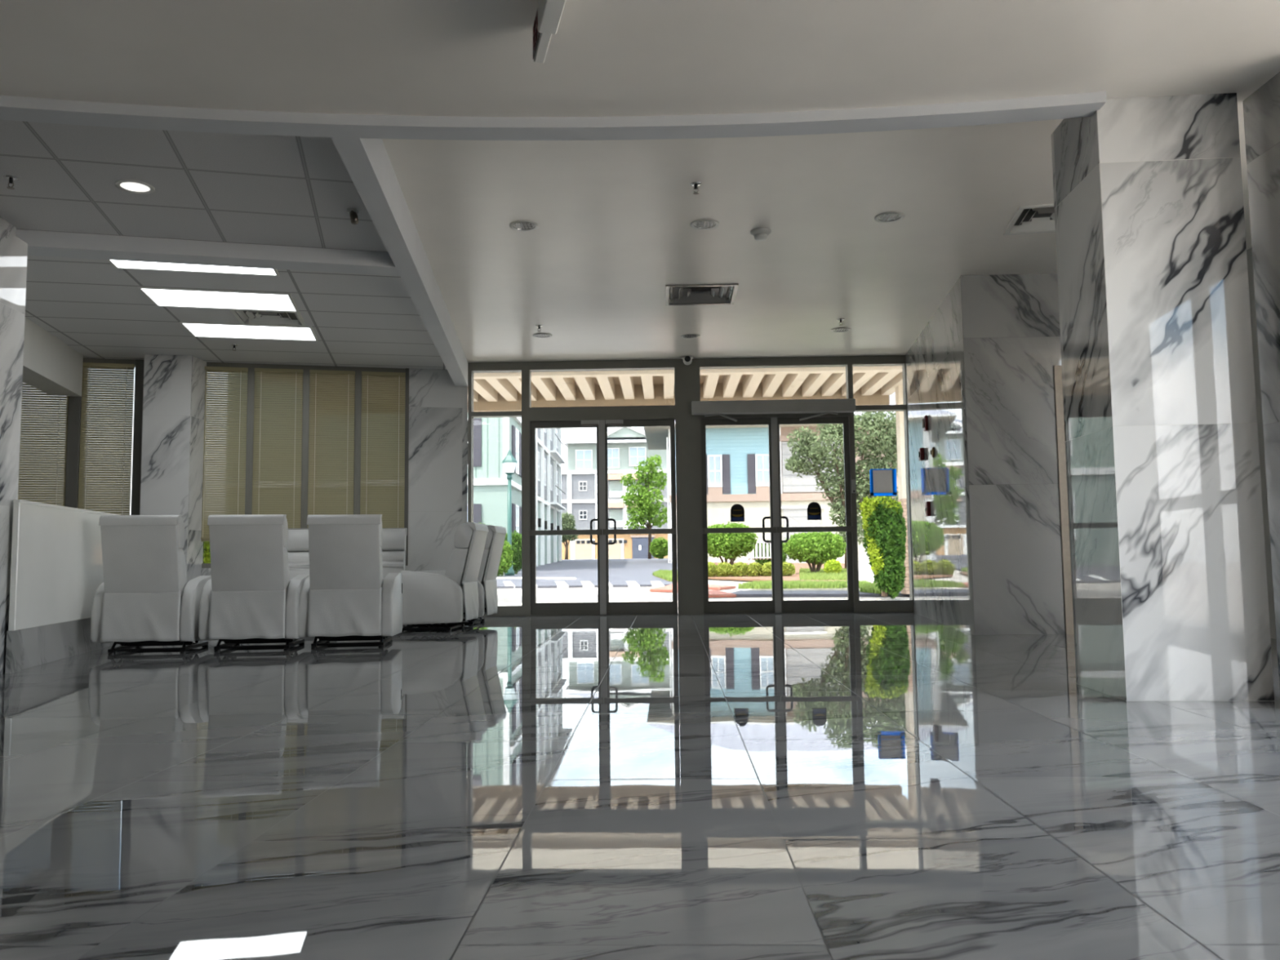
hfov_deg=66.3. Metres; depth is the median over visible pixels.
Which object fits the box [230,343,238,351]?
sprinkler
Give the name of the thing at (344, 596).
recliner
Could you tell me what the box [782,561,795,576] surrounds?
plant
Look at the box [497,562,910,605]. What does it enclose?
ground
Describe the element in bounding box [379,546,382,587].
cushion
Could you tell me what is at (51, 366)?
ceiling beam
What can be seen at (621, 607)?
door
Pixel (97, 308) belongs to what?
ceiling panel
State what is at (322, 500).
blind
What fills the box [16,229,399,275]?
ceiling beam
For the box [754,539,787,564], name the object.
round shrub
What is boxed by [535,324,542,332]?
sprinkler
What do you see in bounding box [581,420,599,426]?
door lock
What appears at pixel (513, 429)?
shutter
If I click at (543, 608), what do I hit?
door
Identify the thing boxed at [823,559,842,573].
round shrub
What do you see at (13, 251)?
wall pillar
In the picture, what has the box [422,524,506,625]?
recliner
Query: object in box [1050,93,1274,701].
wall column
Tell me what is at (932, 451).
switch
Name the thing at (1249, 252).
column
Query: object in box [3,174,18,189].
sprinkler
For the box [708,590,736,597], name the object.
brick pavers
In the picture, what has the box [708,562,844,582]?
planting bed
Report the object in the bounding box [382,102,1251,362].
ceiling
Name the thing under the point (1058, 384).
elevator door
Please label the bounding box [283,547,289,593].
cushion
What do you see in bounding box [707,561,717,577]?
plant
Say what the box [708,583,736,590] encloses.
brick pavers
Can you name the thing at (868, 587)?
grass
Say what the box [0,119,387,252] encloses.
ceiling
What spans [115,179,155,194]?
recessed light
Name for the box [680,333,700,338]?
recessed light
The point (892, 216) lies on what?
recessed light
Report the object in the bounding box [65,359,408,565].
window frame
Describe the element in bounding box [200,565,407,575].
sill
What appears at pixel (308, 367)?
window
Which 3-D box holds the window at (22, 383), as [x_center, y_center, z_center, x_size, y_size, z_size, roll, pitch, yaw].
[-6.238,-0.175,10.144,0.621,2.210,0.115,0,-5,-13]
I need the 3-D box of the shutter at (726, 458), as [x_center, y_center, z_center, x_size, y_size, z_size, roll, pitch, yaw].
[4.145,-0.289,47.037,0.363,1.888,0.070,-1,-5,2]
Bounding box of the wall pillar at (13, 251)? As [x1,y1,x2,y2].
[0,226,27,674]
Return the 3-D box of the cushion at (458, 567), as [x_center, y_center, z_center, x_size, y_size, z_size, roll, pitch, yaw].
[-1.631,0.798,8.985,0.226,0.333,0.484,-1,-5,4]
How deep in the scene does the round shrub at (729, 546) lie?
28.91 m
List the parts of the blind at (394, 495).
ladder cord, head rail, ladder cord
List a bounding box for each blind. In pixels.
[17,382,68,506]
[77,362,134,515]
[200,366,248,541]
[251,368,302,528]
[307,369,355,528]
[360,371,405,528]
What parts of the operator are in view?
arm, arm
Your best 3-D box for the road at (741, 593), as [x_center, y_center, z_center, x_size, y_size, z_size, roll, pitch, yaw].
[3.882,1.968,17.001,4.598,0.050,1.767,-2,-5,15]
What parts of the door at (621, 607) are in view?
pull handle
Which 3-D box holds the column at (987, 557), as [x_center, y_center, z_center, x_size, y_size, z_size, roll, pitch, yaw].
[2.997,-0.167,9.391,0.705,3.020,3.260,-1,-5,2]
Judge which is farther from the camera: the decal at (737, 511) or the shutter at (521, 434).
the shutter at (521, 434)
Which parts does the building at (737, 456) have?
pane, sill panel, pane, sill panel, garage door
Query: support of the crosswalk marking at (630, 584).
on the road at (640, 571)
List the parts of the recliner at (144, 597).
armrest, panel, frame, armrest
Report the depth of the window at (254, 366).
10.69 m
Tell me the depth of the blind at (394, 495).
10.88 m
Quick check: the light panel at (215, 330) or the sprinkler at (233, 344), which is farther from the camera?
the sprinkler at (233, 344)
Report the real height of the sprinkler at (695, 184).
0.062 m
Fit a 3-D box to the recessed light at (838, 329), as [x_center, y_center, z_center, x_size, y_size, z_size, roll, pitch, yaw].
[1.993,-1.509,9.727,0.196,0.046,0.196,-1,-5,2]
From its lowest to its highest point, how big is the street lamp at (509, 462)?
4.032 m
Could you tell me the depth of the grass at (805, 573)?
25.05 m
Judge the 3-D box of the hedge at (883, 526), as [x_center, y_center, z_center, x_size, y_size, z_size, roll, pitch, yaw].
[3.821,1.040,15.289,0.690,1.635,0.724,-3,-5,28]
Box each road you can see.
[496,558,677,588]
[730,590,909,596]
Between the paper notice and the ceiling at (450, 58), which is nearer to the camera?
the ceiling at (450, 58)
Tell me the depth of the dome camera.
10.89 m
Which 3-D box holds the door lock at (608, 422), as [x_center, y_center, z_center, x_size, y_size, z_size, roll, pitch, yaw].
[-0.289,-0.646,11.019,0.200,0.059,0.030,-1,-5,2]
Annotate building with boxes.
[473,417,565,566]
[643,392,898,563]
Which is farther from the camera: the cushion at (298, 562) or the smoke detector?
the cushion at (298, 562)
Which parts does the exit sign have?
panel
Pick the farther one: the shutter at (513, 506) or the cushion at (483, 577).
the shutter at (513, 506)
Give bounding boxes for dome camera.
[681,355,693,364]
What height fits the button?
0.150 m
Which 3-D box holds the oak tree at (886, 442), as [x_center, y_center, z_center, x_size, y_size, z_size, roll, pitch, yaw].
[6.690,0.250,30.780,4.156,5.251,2.014,0,-5,-2]
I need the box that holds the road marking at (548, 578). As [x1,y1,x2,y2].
[496,577,576,579]
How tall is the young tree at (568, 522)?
4.347 m
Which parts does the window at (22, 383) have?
frame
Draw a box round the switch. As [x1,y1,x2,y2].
[929,447,934,457]
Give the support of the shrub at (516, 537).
on the road at (640, 571)
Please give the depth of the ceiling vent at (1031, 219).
6.67 m
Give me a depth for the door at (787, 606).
10.88 m
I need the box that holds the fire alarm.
[918,447,924,461]
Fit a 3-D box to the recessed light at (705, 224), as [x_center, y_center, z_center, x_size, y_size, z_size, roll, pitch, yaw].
[0.436,-1.741,6.604,0.196,0.046,0.196,-1,-5,2]
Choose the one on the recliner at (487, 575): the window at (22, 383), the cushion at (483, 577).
the cushion at (483, 577)
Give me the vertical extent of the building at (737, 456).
9.121 m
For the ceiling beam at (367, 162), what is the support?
attached to the ceiling at (614, 219)
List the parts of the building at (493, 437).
pane, bay panel, bay panel, bay panel, bay panel, bay panel, bay panel, bay panel, bay panel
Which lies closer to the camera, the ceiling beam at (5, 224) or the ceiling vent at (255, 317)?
the ceiling beam at (5, 224)
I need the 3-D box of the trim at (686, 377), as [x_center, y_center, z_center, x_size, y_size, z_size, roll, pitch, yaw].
[0.564,0.067,11.020,5.005,2.870,0.175,-1,-5,2]
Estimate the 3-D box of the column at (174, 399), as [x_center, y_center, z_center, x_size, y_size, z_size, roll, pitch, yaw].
[-4.877,0.106,10.227,0.538,2.790,0.368,0,-5,-12]
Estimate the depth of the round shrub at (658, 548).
61.55 m
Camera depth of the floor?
2.56 m
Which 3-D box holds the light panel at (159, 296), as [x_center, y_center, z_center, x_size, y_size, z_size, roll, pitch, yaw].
[-3.430,-1.479,8.040,1.130,0.012,0.570,0,-5,-12]
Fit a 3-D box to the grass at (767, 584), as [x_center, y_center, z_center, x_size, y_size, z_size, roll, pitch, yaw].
[3.424,2.122,20.055,2.545,0.130,2.399,-2,-5,15]
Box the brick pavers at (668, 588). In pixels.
[649,583,672,592]
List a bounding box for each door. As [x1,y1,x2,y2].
[529,421,602,615]
[603,419,677,614]
[700,417,776,613]
[777,416,853,612]
[1053,365,1074,634]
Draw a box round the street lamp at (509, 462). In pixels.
[502,448,517,575]
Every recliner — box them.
[90,515,211,653]
[198,514,309,651]
[283,528,309,581]
[297,514,403,648]
[381,528,411,581]
[396,521,488,631]
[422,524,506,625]
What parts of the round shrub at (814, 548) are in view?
stem, stem, stem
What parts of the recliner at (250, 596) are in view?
armrest, panel, frame, armrest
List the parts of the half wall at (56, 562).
panel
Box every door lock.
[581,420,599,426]
[605,419,622,425]
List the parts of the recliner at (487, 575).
frame, armrest, armrest, panel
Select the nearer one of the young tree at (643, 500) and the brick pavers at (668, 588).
the brick pavers at (668, 588)
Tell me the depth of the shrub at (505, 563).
29.84 m
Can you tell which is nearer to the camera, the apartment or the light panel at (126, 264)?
the light panel at (126, 264)
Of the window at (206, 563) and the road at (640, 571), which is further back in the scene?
the road at (640, 571)
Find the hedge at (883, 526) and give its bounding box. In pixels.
[858,495,906,599]
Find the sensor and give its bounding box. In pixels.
[346,208,358,224]
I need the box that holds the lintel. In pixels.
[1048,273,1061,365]
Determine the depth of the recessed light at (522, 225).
6.59 m
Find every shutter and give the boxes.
[473,417,481,466]
[473,503,481,524]
[511,425,515,472]
[511,503,515,533]
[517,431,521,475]
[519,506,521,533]
[520,434,521,477]
[706,454,707,493]
[722,454,730,493]
[746,453,755,493]
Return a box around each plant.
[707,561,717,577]
[715,561,733,577]
[729,561,747,576]
[746,561,762,576]
[760,560,771,576]
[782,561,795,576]
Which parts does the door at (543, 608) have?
pull handle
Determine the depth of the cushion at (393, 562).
9.94 m
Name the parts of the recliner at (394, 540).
panel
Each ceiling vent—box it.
[229,309,306,326]
[665,283,738,306]
[1003,204,1055,235]
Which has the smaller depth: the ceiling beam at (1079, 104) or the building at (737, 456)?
the ceiling beam at (1079, 104)
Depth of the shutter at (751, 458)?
46.98 m
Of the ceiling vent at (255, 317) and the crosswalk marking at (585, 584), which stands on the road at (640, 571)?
the crosswalk marking at (585, 584)
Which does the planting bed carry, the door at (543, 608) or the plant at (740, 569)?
the plant at (740, 569)
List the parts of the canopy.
post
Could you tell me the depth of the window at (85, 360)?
10.34 m
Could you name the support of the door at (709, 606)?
attached to the trim at (686, 377)
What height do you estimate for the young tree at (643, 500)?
7.155 m
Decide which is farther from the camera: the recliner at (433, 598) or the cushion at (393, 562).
the cushion at (393, 562)
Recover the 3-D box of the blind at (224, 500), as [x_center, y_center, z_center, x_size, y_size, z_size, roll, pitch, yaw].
[-4.473,-0.281,10.489,0.478,1.875,0.042,0,-5,-13]
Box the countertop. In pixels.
[13,499,118,515]
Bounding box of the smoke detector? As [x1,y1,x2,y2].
[751,227,771,240]
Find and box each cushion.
[177,548,186,595]
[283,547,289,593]
[287,551,309,578]
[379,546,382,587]
[382,551,404,577]
[444,548,469,586]
[477,549,489,583]
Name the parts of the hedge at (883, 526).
stem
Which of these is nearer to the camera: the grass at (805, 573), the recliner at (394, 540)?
the recliner at (394, 540)
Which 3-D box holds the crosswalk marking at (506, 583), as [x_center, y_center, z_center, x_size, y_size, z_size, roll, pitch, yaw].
[-3.280,2.596,24.367,0.218,0.097,3.170,0,-5,-10]
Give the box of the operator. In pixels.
[691,398,855,421]
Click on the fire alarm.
(921, 451)
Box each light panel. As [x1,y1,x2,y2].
[106,259,279,276]
[137,286,298,311]
[179,321,318,341]
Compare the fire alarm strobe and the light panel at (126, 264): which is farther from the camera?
the fire alarm strobe
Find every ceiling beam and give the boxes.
[0,91,1106,140]
[0,217,16,235]
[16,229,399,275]
[22,317,83,396]
[330,137,467,386]
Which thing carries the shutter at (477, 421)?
hanging from the building at (493, 437)
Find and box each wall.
[4,499,118,674]
[1242,71,1279,689]
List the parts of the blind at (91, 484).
ladder cord, head rail, ladder cord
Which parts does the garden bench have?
seat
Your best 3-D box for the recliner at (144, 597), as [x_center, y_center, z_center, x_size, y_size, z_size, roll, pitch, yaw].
[-3.515,0.757,7.160,0.668,0.971,0.863,0,-5,-7]
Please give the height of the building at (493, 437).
9.350 m
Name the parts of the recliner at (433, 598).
armrest, frame, armrest, panel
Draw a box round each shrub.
[497,540,513,577]
[504,530,521,573]
[649,537,670,559]
[707,521,758,565]
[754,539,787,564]
[782,531,846,573]
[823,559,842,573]
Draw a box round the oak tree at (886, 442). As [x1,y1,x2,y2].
[783,411,898,569]
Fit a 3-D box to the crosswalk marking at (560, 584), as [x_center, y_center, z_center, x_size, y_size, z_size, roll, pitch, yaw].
[-1.933,2.555,23.975,0.253,0.096,3.053,0,-5,-7]
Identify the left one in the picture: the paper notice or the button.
the button
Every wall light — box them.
[537,518,541,527]
[544,520,547,528]
[550,523,553,529]
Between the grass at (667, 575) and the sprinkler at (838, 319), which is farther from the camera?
the grass at (667, 575)
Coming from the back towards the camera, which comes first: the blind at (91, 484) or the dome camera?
the dome camera
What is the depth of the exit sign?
3.45 m
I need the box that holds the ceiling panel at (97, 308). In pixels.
[25,255,446,369]
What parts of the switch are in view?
plate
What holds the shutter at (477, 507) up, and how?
hanging from the building at (493, 437)
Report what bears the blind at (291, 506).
attached to the window at (254, 366)
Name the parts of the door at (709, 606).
pull handle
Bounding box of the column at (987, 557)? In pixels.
[905,273,1065,635]
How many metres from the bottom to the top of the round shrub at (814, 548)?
1.308 m
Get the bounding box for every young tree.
[561,511,578,559]
[620,454,669,559]
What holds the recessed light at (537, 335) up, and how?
in the ceiling at (614, 219)
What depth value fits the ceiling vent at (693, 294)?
8.45 m
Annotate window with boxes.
[18,382,68,506]
[77,358,135,515]
[201,362,251,568]
[248,363,306,528]
[304,365,358,528]
[356,367,405,520]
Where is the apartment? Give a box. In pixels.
[561,426,670,559]
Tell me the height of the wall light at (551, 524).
0.400 m
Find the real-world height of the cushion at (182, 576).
0.333 m
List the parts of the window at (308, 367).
glass pane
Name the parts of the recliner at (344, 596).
armrest, panel, frame, armrest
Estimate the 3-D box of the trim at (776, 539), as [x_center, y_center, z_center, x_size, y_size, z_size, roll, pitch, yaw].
[0.549,0.403,10.951,2.010,2.190,0.029,-1,-5,2]
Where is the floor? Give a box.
[0,612,1279,959]
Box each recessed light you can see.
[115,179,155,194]
[509,220,538,231]
[532,333,551,337]
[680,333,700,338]
[690,218,719,230]
[831,327,850,332]
[874,211,904,222]
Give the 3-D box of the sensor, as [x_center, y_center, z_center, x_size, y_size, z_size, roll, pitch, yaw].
[-1.688,-1.551,5.768,0.066,0.092,0.060,-1,-5,2]
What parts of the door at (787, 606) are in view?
pull handle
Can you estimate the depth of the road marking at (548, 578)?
27.99 m
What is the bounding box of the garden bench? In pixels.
[747,541,771,564]
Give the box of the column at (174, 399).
[139,354,207,582]
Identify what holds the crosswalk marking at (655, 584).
on the road at (640, 571)
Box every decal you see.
[730,503,744,521]
[807,502,821,519]
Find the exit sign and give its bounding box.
[532,0,565,62]
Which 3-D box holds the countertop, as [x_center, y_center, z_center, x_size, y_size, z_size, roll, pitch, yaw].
[-4.250,0.239,7.137,0.550,0.018,2.880,0,-5,-13]
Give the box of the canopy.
[473,365,909,594]
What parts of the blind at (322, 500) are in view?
ladder cord, head rail, ladder cord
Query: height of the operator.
0.220 m
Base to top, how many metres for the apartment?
14.176 m
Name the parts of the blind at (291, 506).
ladder cord, head rail, ladder cord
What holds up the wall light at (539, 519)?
attached to the building at (493, 437)
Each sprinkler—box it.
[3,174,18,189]
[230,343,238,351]
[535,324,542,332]
[689,182,702,194]
[836,318,844,325]
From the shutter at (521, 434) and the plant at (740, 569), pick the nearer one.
the plant at (740, 569)
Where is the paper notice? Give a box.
[869,468,897,496]
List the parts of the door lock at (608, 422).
strike plate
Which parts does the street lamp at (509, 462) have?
lantern glass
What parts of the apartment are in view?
pane, pane, garage door, pane, pane, garage door, balcony rail, balcony rail, gable trim, pane, gate frame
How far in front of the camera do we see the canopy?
16.27 m
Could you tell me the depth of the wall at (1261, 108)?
4.24 m
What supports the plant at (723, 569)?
on the planting bed
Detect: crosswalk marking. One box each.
[503,581,515,587]
[555,581,568,587]
[581,581,594,587]
[626,581,639,587]
[650,581,664,587]
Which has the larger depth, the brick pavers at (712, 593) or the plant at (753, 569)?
the plant at (753, 569)
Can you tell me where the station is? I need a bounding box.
[924,501,930,516]
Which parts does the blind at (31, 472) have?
ladder cord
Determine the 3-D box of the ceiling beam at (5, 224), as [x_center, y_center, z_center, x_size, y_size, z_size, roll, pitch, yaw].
[-4.097,-1.528,5.710,0.600,0.110,0.550,0,-5,-7]
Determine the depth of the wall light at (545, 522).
47.41 m
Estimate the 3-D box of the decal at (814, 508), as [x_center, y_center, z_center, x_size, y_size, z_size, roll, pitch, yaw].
[1.947,0.346,10.950,0.156,0.199,0.002,-1,-5,2]
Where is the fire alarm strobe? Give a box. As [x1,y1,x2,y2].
[921,415,928,431]
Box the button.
[851,479,855,493]
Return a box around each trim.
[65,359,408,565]
[467,355,914,615]
[481,611,912,617]
[598,417,782,614]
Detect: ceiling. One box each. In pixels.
[0,0,1279,116]
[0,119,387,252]
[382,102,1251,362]
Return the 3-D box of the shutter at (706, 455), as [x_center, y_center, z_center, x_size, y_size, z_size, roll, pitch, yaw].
[3.075,-0.274,47.067,0.325,1.888,0.070,-1,-5,2]
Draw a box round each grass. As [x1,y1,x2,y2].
[652,568,672,581]
[737,579,869,588]
[799,567,847,580]
[859,582,881,593]
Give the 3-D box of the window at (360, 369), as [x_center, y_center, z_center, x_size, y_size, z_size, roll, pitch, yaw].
[-2.871,-0.150,10.944,0.544,2.210,0.115,0,-5,-13]
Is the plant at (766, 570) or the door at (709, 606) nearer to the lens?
the door at (709, 606)
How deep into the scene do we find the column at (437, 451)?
11.01 m
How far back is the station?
9.55 m
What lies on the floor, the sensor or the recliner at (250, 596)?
the recliner at (250, 596)
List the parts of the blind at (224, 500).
ladder cord, head rail, ladder cord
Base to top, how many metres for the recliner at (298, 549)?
0.971 m
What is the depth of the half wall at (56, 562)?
6.31 m
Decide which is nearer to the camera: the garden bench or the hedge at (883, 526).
the hedge at (883, 526)
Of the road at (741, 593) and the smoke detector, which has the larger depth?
the road at (741, 593)
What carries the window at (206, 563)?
in the column at (174, 399)
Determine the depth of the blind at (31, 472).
10.09 m
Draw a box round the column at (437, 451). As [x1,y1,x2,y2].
[407,368,467,571]

